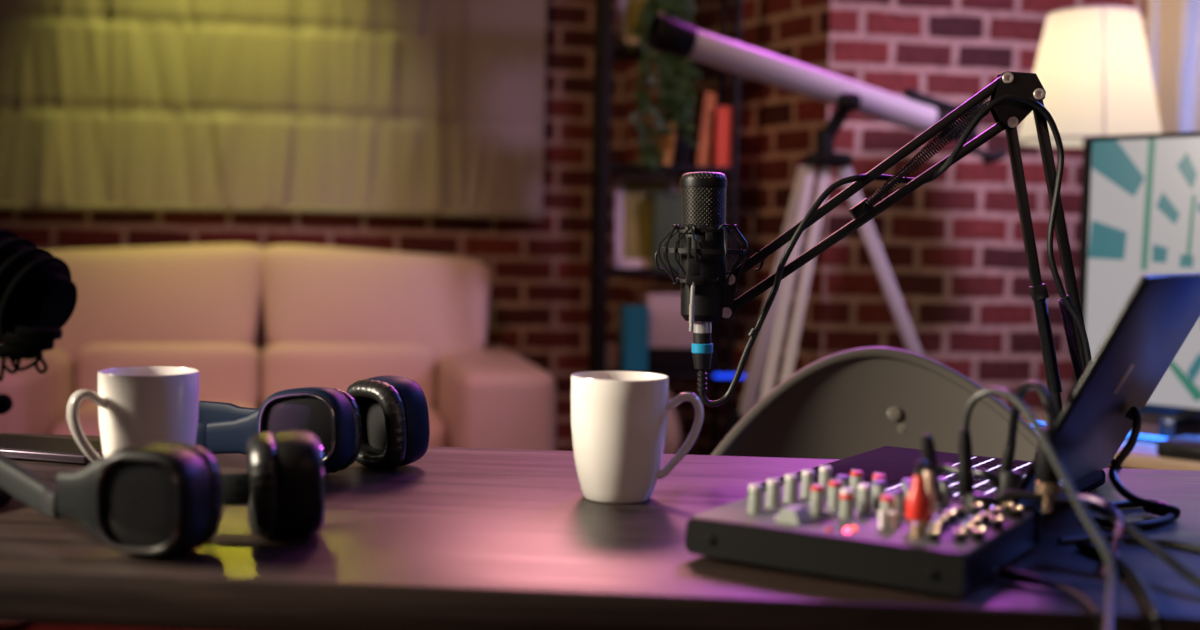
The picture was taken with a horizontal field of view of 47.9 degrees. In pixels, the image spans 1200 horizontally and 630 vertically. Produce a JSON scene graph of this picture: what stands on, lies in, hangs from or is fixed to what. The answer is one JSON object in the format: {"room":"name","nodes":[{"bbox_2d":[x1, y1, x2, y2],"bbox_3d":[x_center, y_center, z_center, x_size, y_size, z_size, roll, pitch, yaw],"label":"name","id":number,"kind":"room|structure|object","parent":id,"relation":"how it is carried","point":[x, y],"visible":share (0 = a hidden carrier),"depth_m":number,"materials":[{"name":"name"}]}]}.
{"room":"studio","nodes":[
{"label":"studio","id":0,"kind":"room"},
{"bbox_2d":[2,623,183,629],"bbox_3d":[-0.018,0.890,2.253,8.000,0.100,7.400,1,3,0],"label":"floor","id":1,"kind":"structure","parent":0,"point":[19,626],"depth_m":3.27,"materials":[{"name":"brown wood"}]},
{"bbox_2d":[0,243,555,629],"bbox_3d":[-0.941,0.274,3.710,1.510,0.932,0.945,0,3,-12],"label":"sofa","id":2,"kind":"object","parent":1,"relation":"on","point":[256,323],"visible":0.54,"depth_m":3.83,"materials":[{"name":"beige leather"}]},
{"bbox_2d":[52,403,258,435],"bbox_3d":[-1.198,0.345,3.708,0.495,0.190,0.750,0,3,-12],"label":"seat cushion","id":3,"kind":"object","parent":2,"relation":"on","point":[87,412],"depth_m":3.48,"materials":[{"name":"beige leather"}]},
{"bbox_2d":[49,243,262,365],"bbox_3d":[-1.320,-0.036,3.916,0.681,0.352,0.319,0,3,-12],"label":"cushion","id":4,"kind":"object","parent":2,"relation":"on","point":[202,297],"depth_m":3.80,"materials":[{"name":"beige fabric"}]},
{"bbox_2d":[75,343,260,408],"bbox_3d":[-1.232,0.180,3.875,0.500,0.220,0.242,0,3,-12],"label":"cushion","id":5,"kind":"object","parent":2,"relation":"on","point":[229,372],"depth_m":3.78,"materials":[{"name":"beige leather"}]},
{"bbox_2d":[261,343,435,406],"bbox_3d":[-0.739,0.184,3.980,0.500,0.220,0.242,0,3,-12],"label":"cushion","id":6,"kind":"object","parent":2,"relation":"on","point":[284,366],"depth_m":3.86,"materials":[{"name":"beige leather"}]},
{"bbox_2d":[261,244,490,365],"bbox_3d":[-0.672,-0.030,4.053,0.681,0.352,0.319,0,3,-12],"label":"cushion","id":7,"kind":"object","parent":2,"relation":"on","point":[425,307],"depth_m":3.92,"materials":[{"name":"beige fabric"}]},
{"bbox_2d":[428,405,445,446],"bbox_3d":[-0.705,0.349,3.813,0.495,0.190,0.750,0,3,-12],"label":"seat cushion","id":8,"kind":"object","parent":2,"relation":"on","point":[437,413],"depth_m":3.57,"materials":[{"name":"beige leather"}]},
{"bbox_2d":[0,433,1199,629],"bbox_3d":[0.010,0.528,1.113,2.000,0.750,0.549,1,3,4],"label":"desk","id":9,"kind":"object","parent":1,"relation":"on","point":[450,538],"visible":0.55,"depth_m":0.88,"materials":[{"name":"brown wood"}]},
{"bbox_2d":[0,394,12,506],"bbox_3d":[-0.513,0.064,1.034,0.117,0.165,0.119,0,3,-22],"label":"microphone stand","id":10,"kind":"object","parent":9,"relation":"on","point":[6,403],"visible":0.87,"depth_m":1.00,"materials":[{"name":"black plastic"}]},
{"bbox_2d":[0,229,76,381],"bbox_3d":[-0.481,-0.023,1.039,0.179,0.141,0.081,2,3,17],"label":"microphone","id":11,"kind":"object","parent":10,"relation":"attached to","point":[38,292],"visible":1,"depth_m":1.00,"materials":[{"name":"black plastic"}]},
{"bbox_2d":[0,435,102,463],"bbox_3d":[-0.528,0.127,1.280,0.150,0.010,0.074,2,3,16],"label":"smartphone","id":12,"kind":"object","parent":9,"relation":"on","point":[11,446],"visible":0.61,"depth_m":1.25,"materials":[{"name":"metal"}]},
{"bbox_2d":[66,366,199,462],"bbox_3d":[-0.376,0.096,1.104,0.090,0.100,0.092,1,3,0],"label":"coffee mug","id":13,"kind":"object","parent":9,"relation":"on","point":[144,404],"visible":0.56,"depth_m":1.07,"materials":[{"name":"white ceramic"}]},
{"bbox_2d":[0,430,323,556],"bbox_3d":[-0.431,0.111,1.009,0.497,0.079,0.157,2,3,22],"label":"headphones","id":14,"kind":"object","parent":9,"relation":"on","point":[153,499],"visible":1,"depth_m":0.89,"materials":[{"name":"black plastic"}]},
{"bbox_2d":[95,444,210,556],"bbox_3d":[-0.295,0.122,0.888,0.074,0.072,0.032,2,3,17],"label":"ear cup","id":15,"kind":"object","parent":14,"relation":"on","point":[152,500],"depth_m":0.88,"materials":[{"name":"black"}]},
{"bbox_2d":[148,441,222,548],"bbox_3d":[-0.288,0.121,0.911,0.075,0.073,0.020,2,3,18],"label":"cushion","id":16,"kind":"object","parent":14,"relation":"on","point":[208,468],"depth_m":0.89,"materials":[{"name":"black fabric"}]},
{"bbox_2d":[246,431,278,537],"bbox_3d":[-0.240,0.120,0.958,0.021,0.073,0.077,0,3,-17],"label":"cushion","id":17,"kind":"object","parent":14,"relation":"on","point":[262,449],"depth_m":0.93,"materials":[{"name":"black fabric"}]},
{"bbox_2d":[273,430,323,536],"bbox_3d":[-0.216,0.120,0.964,0.050,0.073,0.077,1,3,0],"label":"ear cup","id":18,"kind":"object","parent":14,"relation":"on","point":[298,470],"depth_m":0.93,"materials":[{"name":"black leather"}]},
{"bbox_2d":[195,375,429,473],"bbox_3d":[-0.334,0.095,1.287,0.344,0.085,0.149,3,4,30],"label":"headphones","id":19,"kind":"object","parent":9,"relation":"on","point":[380,422],"visible":0.76,"depth_m":1.22,"materials":[{"name":"blue plastic"}]},
{"bbox_2d":[257,387,354,472],"bbox_3d":[-0.261,0.103,1.193,0.087,0.080,0.040,2,3,15],"label":"ear cup","id":20,"kind":"object","parent":19,"relation":"on","point":[328,413],"depth_m":1.18,"materials":[{"name":"black"}]},
{"bbox_2d":[324,387,361,473],"bbox_3d":[-0.254,0.104,1.215,0.088,0.079,0.028,2,3,15],"label":"cushion","id":21,"kind":"object","parent":19,"relation":"on","point":[348,398],"depth_m":1.20,"materials":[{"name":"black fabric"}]},
{"bbox_2d":[346,379,406,468],"bbox_3d":[-0.209,0.101,1.244,0.078,0.084,0.026,4,4,40],"label":"cushion","id":22,"kind":"object","parent":19,"relation":"on","point":[380,405],"depth_m":1.23,"materials":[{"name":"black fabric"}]},
{"bbox_2d":[367,375,429,466],"bbox_3d":[-0.195,0.099,1.261,0.074,0.084,0.069,1,3,0],"label":"ear cup","id":23,"kind":"object","parent":19,"relation":"on","point":[398,426],"depth_m":1.23,"materials":[{"name":"black"}]},
{"bbox_2d":[571,371,703,503],"bbox_3d":[0.024,0.102,1.116,0.102,0.102,0.081,4,4,37],"label":"coffee mug","id":24,"kind":"object","parent":9,"relation":"on","point":[619,418],"visible":1,"depth_m":1.09,"materials":[{"name":"white ceramic"}]},
{"bbox_2d":[685,465,1041,595],"bbox_3d":[0.185,0.142,0.934,0.192,0.049,0.178,3,4,32],"label":"mixer","id":25,"kind":"object","parent":9,"relation":"on","point":[861,531],"visible":0.98,"depth_m":0.89,"materials":[{"name":"black plastic"}]},
{"bbox_2d":[773,498,904,516],"bbox_3d":[0.172,0.137,0.931,0.074,0.001,0.085,3,4,32],"label":"print","id":26,"kind":"object","parent":25,"relation":"on","point":[804,507],"depth_m":0.93,"materials":[{"name":"grey"}]},
{"bbox_2d":[844,527,850,532],"bbox_3d":[0.160,0.139,0.870,0.004,0.003,0.004,3,4,32],"label":"indicator light","id":27,"kind":"object","parent":25,"relation":"on","point":[847,530],"depth_m":0.87,"materials":[{"name":"plastic"}]},
{"bbox_2d":[878,510,886,527],"bbox_3d":[0.185,0.135,0.886,0.006,0.012,0.006,1,3,0],"label":"knob","id":28,"kind":"object","parent":25,"relation":"attached to","point":[882,523],"depth_m":0.88,"materials":[{"name":"silver metal"}]},
{"bbox_2d":[888,511,896,528],"bbox_3d":[0.192,0.135,0.887,0.006,0.012,0.006,1,3,0],"label":"knob","id":29,"kind":"object","parent":25,"relation":"attached to","point":[892,524],"depth_m":0.89,"materials":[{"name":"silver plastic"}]},
{"bbox_2d":[910,520,923,530],"bbox_3d":[0.207,0.136,0.882,0.010,0.009,0.009,1,3,-5],"label":"socket","id":30,"kind":"object","parent":25,"relation":"attached to","point":[912,521],"depth_m":0.88,"materials":[{"name":"silver metal"}]},
{"bbox_2d":[910,522,925,537],"bbox_3d":[0.203,0.137,0.862,0.009,0.009,0.010,1,3,5],"label":"socket","id":31,"kind":"object","parent":25,"relation":"attached to","point":[917,529],"depth_m":0.86,"materials":[{"name":"silver metal"}]},
{"bbox_2d":[905,459,942,520],"bbox_3d":[0.219,0.114,0.894,0.016,0.038,0.050,4,4,40],"label":"cable","id":32,"kind":"object","parent":25,"relation":"attached to","point":[917,501],"visible":1,"depth_m":0.88,"materials":[{"name":"red plastic"}]},
{"bbox_2d":[920,434,937,514],"bbox_3d":[0.223,0.106,0.912,0.012,0.052,0.037,2,3,18],"label":"cable","id":33,"kind":"object","parent":25,"relation":"attached to","point":[927,445],"visible":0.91,"depth_m":0.90,"materials":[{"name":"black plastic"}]},
{"bbox_2d":[926,528,940,541],"bbox_3d":[0.210,0.139,0.850,0.009,0.007,0.009,1,3,0],"label":"socket","id":34,"kind":"object","parent":25,"relation":"attached to","point":[933,535],"depth_m":0.85,"materials":[{"name":"beige"}]},
{"bbox_2d":[928,522,942,534],"bbox_3d":[0.217,0.138,0.872,0.009,0.007,0.009,1,3,0],"label":"socket","id":35,"kind":"object","parent":25,"relation":"attached to","point":[935,525],"depth_m":0.87,"materials":[{"name":"beige"}]},
{"bbox_2d":[935,515,949,528],"bbox_3d":[0.226,0.137,0.892,0.009,0.007,0.009,1,3,0],"label":"socket","id":36,"kind":"object","parent":25,"relation":"attached to","point":[945,520],"depth_m":0.89,"materials":[{"name":"beige"}]},
{"bbox_2d":[943,510,957,522],"bbox_3d":[0.236,0.136,0.909,0.009,0.007,0.009,1,3,0],"label":"socket","id":37,"kind":"object","parent":25,"relation":"attached to","point":[953,515],"depth_m":0.91,"materials":[{"name":"beige"}]},
{"bbox_2d":[953,506,966,518],"bbox_3d":[0.247,0.135,0.926,0.009,0.007,0.009,1,3,0],"label":"socket","id":38,"kind":"object","parent":25,"relation":"attached to","point":[961,510],"depth_m":0.92,"materials":[{"name":"beige"}]},
{"bbox_2d":[953,529,967,542],"bbox_3d":[0.227,0.139,0.851,0.009,0.007,0.009,1,3,0],"label":"socket","id":39,"kind":"object","parent":25,"relation":"attached to","point":[961,535],"depth_m":0.85,"materials":[{"name":"beige"}]},
{"bbox_2d":[961,523,975,535],"bbox_3d":[0.237,0.138,0.871,0.009,0.007,0.009,1,3,0],"label":"socket","id":40,"kind":"object","parent":25,"relation":"attached to","point":[970,527],"depth_m":0.87,"materials":[{"name":"beige"}]},
{"bbox_2d":[968,517,982,526],"bbox_3d":[0.247,0.137,0.890,0.009,0.007,0.009,1,3,0],"label":"socket","id":41,"kind":"object","parent":25,"relation":"attached to","point":[978,521],"depth_m":0.89,"materials":[{"name":"beige"}]},
{"bbox_2d":[970,503,983,514],"bbox_3d":[0.263,0.135,0.940,0.009,0.007,0.009,1,3,0],"label":"socket","id":42,"kind":"object","parent":25,"relation":"attached to","point":[976,507],"depth_m":0.94,"materials":[{"name":"beige"}]},
{"bbox_2d":[971,527,986,540],"bbox_3d":[0.240,0.139,0.857,0.009,0.007,0.009,1,3,0],"label":"socket","id":43,"kind":"object","parent":25,"relation":"attached to","point":[977,533],"depth_m":0.85,"materials":[{"name":"beige"}]},
{"bbox_2d":[978,511,992,523],"bbox_3d":[0.259,0.137,0.909,0.009,0.007,0.009,1,3,0],"label":"socket","id":44,"kind":"object","parent":25,"relation":"attached to","point":[987,517],"depth_m":0.91,"materials":[{"name":"beige"}]},
{"bbox_2d":[989,507,1003,516],"bbox_3d":[0.272,0.136,0.927,0.009,0.007,0.009,1,3,0],"label":"socket","id":45,"kind":"object","parent":25,"relation":"attached to","point":[996,511],"depth_m":0.92,"materials":[{"name":"beige"}]},
{"bbox_2d":[990,516,1004,528],"bbox_3d":[0.263,0.137,0.894,0.009,0.007,0.009,1,3,0],"label":"socket","id":46,"kind":"object","parent":25,"relation":"attached to","point":[996,522],"depth_m":0.89,"materials":[{"name":"beige"}]},
{"bbox_2d":[1001,502,1014,513],"bbox_3d":[0.286,0.135,0.944,0.009,0.007,0.009,1,3,0],"label":"socket","id":47,"kind":"object","parent":25,"relation":"attached to","point":[1009,507],"depth_m":0.94,"materials":[{"name":"beige"}]},
{"bbox_2d":[1010,506,1023,517],"bbox_3d":[0.288,0.136,0.931,0.009,0.007,0.009,1,3,0],"label":"socket","id":48,"kind":"object","parent":25,"relation":"attached to","point":[1015,511],"depth_m":0.93,"materials":[{"name":"beige"}]},
{"bbox_2d":[997,381,1061,512],"bbox_3d":[0.306,0.090,0.958,0.020,0.088,0.086,1,3,-3],"label":"cable","id":49,"kind":"object","parent":25,"relation":"attached to","point":[1048,482],"visible":0.91,"depth_m":0.93,"materials":[{"name":"black rubber"}]},
{"bbox_2d":[957,387,1116,629],"bbox_3d":[0.280,0.116,0.838,0.041,0.122,0.262,1,3,-3],"label":"cable","id":50,"kind":"object","parent":25,"relation":"attached to","point":[965,469],"visible":1,"depth_m":0.88,"materials":[{"name":"grey plastic"}]},
{"bbox_2d":[711,71,1086,454],"bbox_3d":[0.284,0.006,1.302,0.400,0.472,0.088,1,3,0],"label":"microphone boom arm","id":51,"kind":"object","parent":9,"relation":"attached to","point":[1007,115],"visible":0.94,"depth_m":1.26,"materials":[{"name":"black metal"}]},
{"bbox_2d":[655,224,763,331],"bbox_3d":[0.097,-0.036,1.269,0.087,0.100,0.086,-2,4,-45],"label":"mount","id":52,"kind":"object","parent":51,"relation":"attached to","point":[693,279],"visible":0.91,"depth_m":1.24,"materials":[{"name":"black plastic"}]},
{"bbox_2d":[680,172,726,322],"bbox_3d":[0.097,-0.064,1.268,0.047,0.141,0.044,1,3,0],"label":"microphone","id":53,"kind":"object","parent":52,"relation":"attached to","point":[703,194],"visible":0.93,"depth_m":1.25,"materials":[{"name":"black metal"}]},
{"bbox_2d":[681,187,725,224],"bbox_3d":[0.097,-0.102,1.266,0.043,0.037,0.042,1,3,0],"label":"grille","id":54,"kind":"object","parent":53,"relation":"attached to","point":[699,205],"depth_m":1.25,"materials":[{"name":"black metal"}]},
{"bbox_2d":[692,94,1121,468],"bbox_3d":[0.305,-0.026,1.271,0.433,0.360,0.061,1,3,-6],"label":"microphone cable","id":55,"kind":"object","parent":51,"relation":"attached to","point":[702,347],"visible":0.94,"depth_m":1.26,"materials":[{"name":"black rubber"}]},
{"bbox_2d":[747,273,1199,517],"bbox_3d":[0.325,0.060,1.122,0.302,0.198,0.290,3,4,34],"label":"laptop","id":56,"kind":"object","parent":9,"relation":"on","point":[1161,310],"visible":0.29,"depth_m":1.06,"materials":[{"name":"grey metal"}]},
{"bbox_2d":[886,457,1030,495],"bbox_3d":[0.321,0.140,1.128,0.104,0.001,0.260,3,4,34],"label":"keyboard","id":57,"kind":"object","parent":56,"relation":"on","point":[992,464],"depth_m":1.16,"materials":[{"name":"grey plastic"}]},
{"bbox_2d":[938,464,1022,501],"bbox_3d":[0.279,0.129,1.002,0.067,0.032,0.020,3,3,24],"label":"cable","id":58,"kind":"object","parent":56,"relation":"attached to","point":[1005,479],"visible":0.52,"depth_m":0.99,"materials":[{"name":"black plastic"}]},
{"bbox_2d":[993,566,1104,629],"bbox_3d":[0.280,0.183,0.833,0.023,0.039,0.101,0,3,-22],"label":"cable","id":59,"kind":"object","parent":9,"relation":"on","point":[1005,573],"visible":0.99,"depth_m":0.84,"materials":[{"name":"black rubber"}]},
{"bbox_2d":[962,489,1199,587],"bbox_3d":[0.343,0.149,0.905,0.200,0.048,0.056,4,4,43],"label":"cable","id":60,"kind":"object","parent":9,"relation":"on","point":[989,501],"visible":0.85,"depth_m":0.94,"materials":[{"name":"black plastic"}]},
{"bbox_2d":[1078,493,1124,576],"bbox_3d":[0.348,0.150,0.920,0.033,0.043,0.080,2,3,7],"label":"cable","id":61,"kind":"object","parent":9,"relation":"on","point":[1120,529],"visible":0.74,"depth_m":0.93,"materials":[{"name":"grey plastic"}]},
{"bbox_2d":[1076,541,1165,629],"bbox_3d":[0.339,0.182,0.872,0.020,0.033,0.187,1,3,6],"label":"cable","id":62,"kind":"object","parent":9,"relation":"on","point":[1159,621],"visible":0.91,"depth_m":0.85,"materials":[{"name":"black rubber"}]},
{"bbox_2d":[1058,535,1199,551],"bbox_3d":[0.391,0.166,0.974,0.116,0.005,0.030,2,3,20],"label":"cable","id":63,"kind":"object","parent":9,"relation":"on","point":[1085,538],"visible":0.7,"depth_m":0.98,"materials":[{"name":"grey plastic"}]},
{"bbox_2d":[1090,499,1174,529],"bbox_3d":[0.430,0.159,1.082,0.055,0.007,0.119,3,4,32],"label":"cable","id":64,"kind":"object","parent":9,"relation":"on","point":[1169,517],"visible":0.59,"depth_m":1.05,"materials":[{"name":"black rubber"}]},
{"bbox_2d":[1109,406,1180,518],"bbox_3d":[0.435,0.120,1.080,0.053,0.084,0.098,3,4,34],"label":"cable","id":65,"kind":"object","parent":9,"relation":"on","point":[1152,507],"visible":1,"depth_m":1.08,"materials":[{"name":"black rubber"}]},
{"bbox_2d":[588,0,744,454],"bbox_3d":[0.185,-0.163,3.704,0.407,1.850,0.225,1,3,-6],"label":"bookcase","id":66,"kind":"object","parent":1,"relation":"on","point":[606,51],"depth_m":3.60,"materials":[{"name":"black wood"}]},
{"bbox_2d":[606,342,618,370],"bbox_3d":[0.028,0.113,3.697,0.036,0.069,0.104,1,3,-6],"label":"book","id":67,"kind":"object","parent":66,"relation":"on","point":[612,348],"visible":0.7,"depth_m":3.65,"materials":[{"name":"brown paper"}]},
{"bbox_2d":[617,0,645,43],"bbox_3d":[0.119,-0.842,3.634,0.142,0.240,0.043,1,3,-6],"label":"picture frame","id":68,"kind":"object","parent":66,"relation":"on","point":[627,10],"visible":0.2,"depth_m":3.62,"materials":[{"name":"beige"}]},
{"bbox_2d":[627,0,645,35],"bbox_3d":[0.119,-0.842,3.636,0.104,0.201,0.027,1,3,-6],"label":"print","id":69,"kind":"object","parent":68,"relation":"attached to","point":[634,7],"depth_m":3.63},
{"bbox_2d":[618,304,648,371],"bbox_3d":[0.091,0.061,3.671,0.066,0.178,0.120,1,3,-6],"label":"book","id":70,"kind":"object","parent":66,"relation":"on","point":[633,319],"visible":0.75,"depth_m":3.61,"materials":[{"name":"teal paper"}]},
{"bbox_2d":[614,172,677,268],"bbox_3d":[0.125,-0.258,3.669,0.173,0.262,0.045,1,3,-6],"label":"picture frame","id":71,"kind":"object","parent":66,"relation":"on","point":[632,191],"visible":0.65,"depth_m":3.67,"materials":[{"name":"beige"}]},
{"bbox_2d":[623,180,668,258],"bbox_3d":[0.124,-0.258,3.671,0.134,0.223,0.029,1,3,-6],"label":"print","id":72,"kind":"object","parent":71,"relation":"attached to","point":[636,193],"depth_m":3.67},
{"bbox_2d":[629,0,701,175],"bbox_3d":[0.171,-0.622,3.587,0.192,0.516,0.204,1,3,0],"label":"trailing ivy","id":73,"kind":"object","parent":66,"relation":"on","point":[676,87],"visible":0.77,"depth_m":3.52,"materials":[{"name":"green plant"}]},
{"bbox_2d":[659,121,676,164],"bbox_3d":[0.181,-0.460,3.640,0.039,0.117,0.120,1,3,-6],"label":"book","id":74,"kind":"object","parent":66,"relation":"on","point":[667,143],"visible":0.63,"depth_m":3.58,"materials":[{"name":"orange paper"}]},
{"bbox_2d":[664,383,679,453],"bbox_3d":[0.178,0.296,3.683,0.084,0.216,0.084,1,3,0],"label":"vase","id":75,"kind":"object","parent":66,"relation":"on","point":[672,441],"visible":0.29,"depth_m":3.65,"materials":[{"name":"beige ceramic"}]},
{"bbox_2d":[648,345,721,371],"bbox_3d":[0.220,0.117,3.728,0.203,0.065,0.164,1,3,-6],"label":"storage box","id":76,"kind":"object","parent":66,"relation":"on","point":[659,359],"visible":0.55,"depth_m":3.65,"materials":[{"name":"black"}]},
{"bbox_2d":[641,292,692,347],"bbox_3d":[0.196,0.013,3.714,0.154,0.145,0.144,1,3,-6],"label":"storage box","id":77,"kind":"object","parent":76,"relation":"on","point":[668,328],"visible":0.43,"depth_m":3.64,"materials":[{"name":"beige"}]},
{"bbox_2d":[645,191,727,270],"bbox_3d":[0.234,-0.229,3.709,0.200,0.211,0.164,1,3,-6],"label":"storage box","id":78,"kind":"object","parent":66,"relation":"on","point":[665,206],"visible":0.38,"depth_m":3.62,"materials":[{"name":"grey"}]},
{"bbox_2d":[689,92,715,165],"bbox_3d":[0.279,-0.502,3.688,0.050,0.200,0.130,1,3,-6],"label":"book","id":79,"kind":"object","parent":66,"relation":"on","point":[705,105],"visible":0.86,"depth_m":3.63,"materials":[{"name":"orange paper"}]},
{"bbox_2d":[707,106,731,166],"bbox_3d":[0.327,-0.480,3.674,0.048,0.160,0.130,1,3,-6],"label":"book","id":80,"kind":"object","parent":66,"relation":"on","point":[719,155],"visible":0.73,"depth_m":3.61,"materials":[{"name":"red paper"}]},
{"bbox_2d":[714,374,744,377],"bbox_3d":[0.348,0.164,3.631,0.084,0.010,0.008,1,3,-6],"label":"diffuser","id":81,"kind":"object","parent":66,"relation":"attached to","point":[715,375],"depth_m":3.63,"materials":[{"name":"blue plastic"}]},
{"bbox_2d":[646,14,1005,430],"bbox_3d":[0.433,0.086,3.044,1.197,1.435,0.622,-2,4,-43],"label":"telescope","id":82,"kind":"object","parent":1,"relation":"on","point":[916,111],"visible":0.72,"depth_m":2.90,"materials":[{"name":"white metal"}]},
{"bbox_2d":[711,347,1038,461],"bbox_3d":[0.357,0.471,1.574,0.589,0.835,0.472,1,3,0],"label":"shell chair","id":83,"kind":"object","parent":1,"relation":"on","point":[847,403],"visible":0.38,"depth_m":1.76,"materials":[{"name":"grey plastic"},{"name":"metal"}]},
{"bbox_2d":[1018,5,1161,390],"bbox_3d":[1.091,0.068,3.067,0.322,1.495,0.322,1,3,0],"label":"floor lamp","id":84,"kind":"object","parent":1,"relation":"on","point":[1092,65],"visible":0.69,"depth_m":2.93,"materials":[{"name":"cream fabric"},{"name":"black metal"}]},
{"bbox_2d":[1020,411,1199,470],"bbox_3d":[1.217,0.547,2.296,0.420,0.630,1.300,-2,4,-44],"label":"media cabinet","id":85,"kind":"object","parent":1,"relation":"on","point":[1144,455],"depth_m":2.31,"materials":[{"name":"brown wood"}]},
{"bbox_2d":[1082,131,1199,437],"bbox_3d":[1.272,-0.041,2.305,0.160,0.561,0.920,-2,4,-44],"label":"television","id":86,"kind":"object","parent":85,"relation":"on","point":[1143,195],"visible":0.74,"depth_m":2.52,"materials":[{"name":"black"}]},
{"bbox_2d":[1157,435,1199,461],"bbox_3d":[1.049,0.229,2.248,0.122,0.028,0.200,-2,4,-44],"label":"box","id":87,"kind":"object","parent":85,"relation":"on","point":[1186,447],"visible":1,"depth_m":2.26,"materials":[{"name":"black plastic"}]},
{"bbox_2d":[0,0,627,450],"bbox_3d":[-1.352,-0.670,4.170,4.100,2.750,0.121,0,3,-12],"label":"wall","id":88,"kind":"structure","parent":0,"point":[540,270],"depth_m":4.37,"materials":[{"name":"brick"}]},
{"bbox_2d":[0,0,546,220],"bbox_3d":[-1.515,-1.149,3.994,2.752,1.692,0.090,0,3,-12],"label":"blind","id":89,"kind":"object","parent":88,"relation":"attached to","point":[431,108],"visible":1,"depth_m":4.12,"materials":[{"name":"beige fabric"}]},
{"bbox_2d":[623,0,830,453],"bbox_3d":[0.390,-0.623,3.934,0.120,2.750,1.000,-1,4,-30],"label":"wall","id":90,"kind":"structure","parent":0,"point":[778,126],"depth_m":3.72,"materials":[{"name":"brick"}]},
{"bbox_2d":[820,0,1146,411],"bbox_3d":[1.012,-0.592,3.607,0.885,2.750,0.120,1,3,-10],"label":"wall","id":91,"kind":"structure","parent":0,"point":[953,247],"depth_m":3.54,"materials":[{"name":"brick"}]},
{"bbox_3d":[1.429,-0.604,3.971,0.040,2.750,0.500,1,3,0],"label":"trim","id":92,"kind":"structure","parent":0,"visible":0},
{"bbox_2d":[1141,0,1199,424],"bbox_3d":[1.630,-0.517,3.934,0.308,2.470,0.086,1,3,0],"label":"curtain","id":93,"kind":"object","parent":92,"relation":"hanging from","point":[1172,26],"visible":0.08,"depth_m":3.92,"materials":[{"name":"beige fabric"}]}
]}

